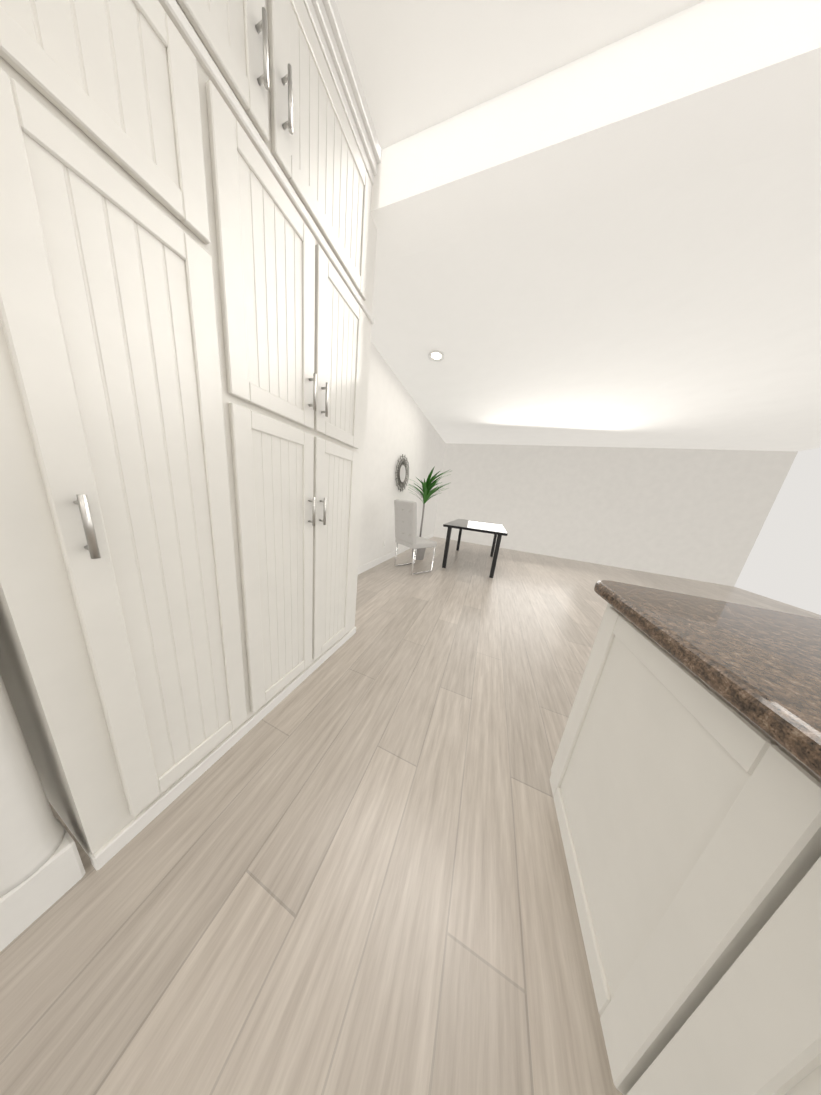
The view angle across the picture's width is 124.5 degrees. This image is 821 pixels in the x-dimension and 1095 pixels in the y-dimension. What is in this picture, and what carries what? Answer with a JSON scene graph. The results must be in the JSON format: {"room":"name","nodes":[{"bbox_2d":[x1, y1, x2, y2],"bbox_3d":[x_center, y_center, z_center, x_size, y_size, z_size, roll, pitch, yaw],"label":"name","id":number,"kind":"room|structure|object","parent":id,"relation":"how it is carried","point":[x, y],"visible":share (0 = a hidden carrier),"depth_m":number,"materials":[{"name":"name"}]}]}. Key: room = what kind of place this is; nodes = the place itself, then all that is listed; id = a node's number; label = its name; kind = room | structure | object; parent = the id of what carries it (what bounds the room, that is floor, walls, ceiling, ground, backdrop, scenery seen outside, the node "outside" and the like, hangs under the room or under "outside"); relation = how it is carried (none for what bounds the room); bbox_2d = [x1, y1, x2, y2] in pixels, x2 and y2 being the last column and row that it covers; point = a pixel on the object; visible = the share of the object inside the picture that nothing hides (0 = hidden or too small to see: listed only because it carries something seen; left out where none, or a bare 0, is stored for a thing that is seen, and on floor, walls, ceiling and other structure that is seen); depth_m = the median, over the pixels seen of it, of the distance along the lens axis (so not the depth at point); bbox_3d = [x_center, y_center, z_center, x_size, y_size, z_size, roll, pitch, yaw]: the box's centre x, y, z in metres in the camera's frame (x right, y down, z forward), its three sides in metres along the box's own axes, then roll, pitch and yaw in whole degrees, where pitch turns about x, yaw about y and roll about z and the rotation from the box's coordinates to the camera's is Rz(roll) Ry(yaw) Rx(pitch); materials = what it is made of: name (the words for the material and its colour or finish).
{"room":"kitchen","nodes":[
{"label":"kitchen","id":0,"kind":"room"},
{"bbox_2d":[358,342,445,566],"bbox_3d":[-0.147,-1.250,4.191,0.240,2.740,5.340,11,14,19],"label":"wall","id":1,"kind":"structure","parent":0,"point":[398,424],"depth_m":3.32,"materials":[{"name":"paint"}]},
{"bbox_2d":[358,533,433,574],"bbox_3d":[-0.161,0.043,4.461,0.017,0.110,5.300,11,14,19],"label":"baseboard","id":2,"kind":"structure","parent":1,"relation":"attached to","point":[368,565],"depth_m":3.59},
{"bbox_2d":[395,454,408,491],"bbox_3d":[-0.134,-1.278,3.736,0.022,0.618,0.619,11,14,19],"label":"sunburst mirror","id":3,"kind":"object","parent":1,"relation":"attached to","point":[403,472],"visible":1,"depth_m":3.72,"materials":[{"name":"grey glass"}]},
{"bbox_2d":[0,537,820,1094],"bbox_3d":[0.881,1.364,-0.404,8.000,0.060,14.000,11,14,19],"label":"floor","id":4,"kind":"structure","parent":0,"point":[342,869],"depth_m":0.60,"materials":[{"name":"brown wood"}]},
{"bbox_2d":[0,674,85,951],"bbox_3d":[-0.826,-0.420,0.255,0.124,2.738,0.124,11,14,19],"label":"wall","id":5,"kind":"structure","parent":4,"relation":"on","point":[42,870],"depth_m":0.50,"materials":[{"name":"white paint"}]},
{"bbox_2d":[0,0,381,870],"bbox_3d":[-0.939,-0.608,1.018,1.004,2.738,1.336,11,14,19],"label":"pantry","id":6,"kind":"object","parent":4,"relation":"on","point":[188,234],"visible":0.94,"depth_m":0.59,"materials":[{"name":"white paint"}]},
{"bbox_2d":[394,499,436,574],"bbox_3d":[0.064,-0.168,3.340,0.589,1.065,0.460,-5,17,-40],"label":"chair","id":7,"kind":"object","parent":4,"relation":"on","point":[405,512],"visible":1,"depth_m":3.14,"materials":[{"name":"fabric"}]},
{"bbox_2d":[408,466,450,559],"bbox_3d":[0.278,-0.590,3.930,0.786,1.668,0.873,11,14,19],"label":"plant","id":8,"kind":"object","parent":4,"relation":"on","point":[427,487],"visible":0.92,"depth_m":3.80,"materials":[{"name":"green plant"}]},
{"bbox_2d":[442,519,507,577],"bbox_3d":[1.263,-0.087,4.280,0.980,0.750,1.800,11,14,19],"label":"dining table","id":9,"kind":"object","parent":4,"relation":"on","point":[498,531],"visible":1,"depth_m":3.64,"materials":[{"name":"black plastic"}]},
{"bbox_2d":[549,608,820,1094],"bbox_3d":[0.899,0.946,-0.663,1.650,0.869,2.622,11,14,19],"label":"kitchen island","id":10,"kind":"object","parent":4,"relation":"on","point":[685,780],"depth_m":0.34,"materials":[{"name":"white paint"}]},
{"bbox_2d":[594,580,820,787],"bbox_3d":[0.967,0.502,-0.741,1.730,0.040,2.665,11,14,19],"label":"island countertop","id":11,"kind":"structure","parent":10,"relation":"on","point":[762,666],"depth_m":0.38,"materials":[{"name":"brown stone"}]},
{"bbox_2d":[335,0,820,450],"bbox_3d":[1.183,-1.359,-1.029,8.000,0.080,14.000,11,14,19],"label":"ceiling","id":12,"kind":"structure","parent":0,"point":[685,314],"depth_m":1.59,"materials":[{"name":"paint"}]},
{"bbox_2d":[428,350,443,361],"bbox_3d":[0.299,-2.220,2.506,0.188,0.010,0.188,11,14,19],"label":"recessed light","id":13,"kind":"object","parent":12,"relation":"in","point":[436,356],"depth_m":2.51,"materials":[{"name":"white"}]},
{"bbox_2d":[371,0,820,263],"bbox_3d":[2.331,-1.394,0.355,6.755,0.219,0.240,11,14,19],"label":"beam","id":14,"kind":"structure","parent":12,"relation":"attached to","point":[704,87],"depth_m":0.82,"materials":[{"name":"paint"}]},
{"bbox_2d":[434,443,797,585],"bbox_3d":[4.026,-1.086,5.492,6.755,2.740,0.100,11,14,19],"label":"wall","id":15,"kind":"structure","parent":0,"point":[698,514],"depth_m":5.11,"materials":[{"name":"paint"}]}
]}

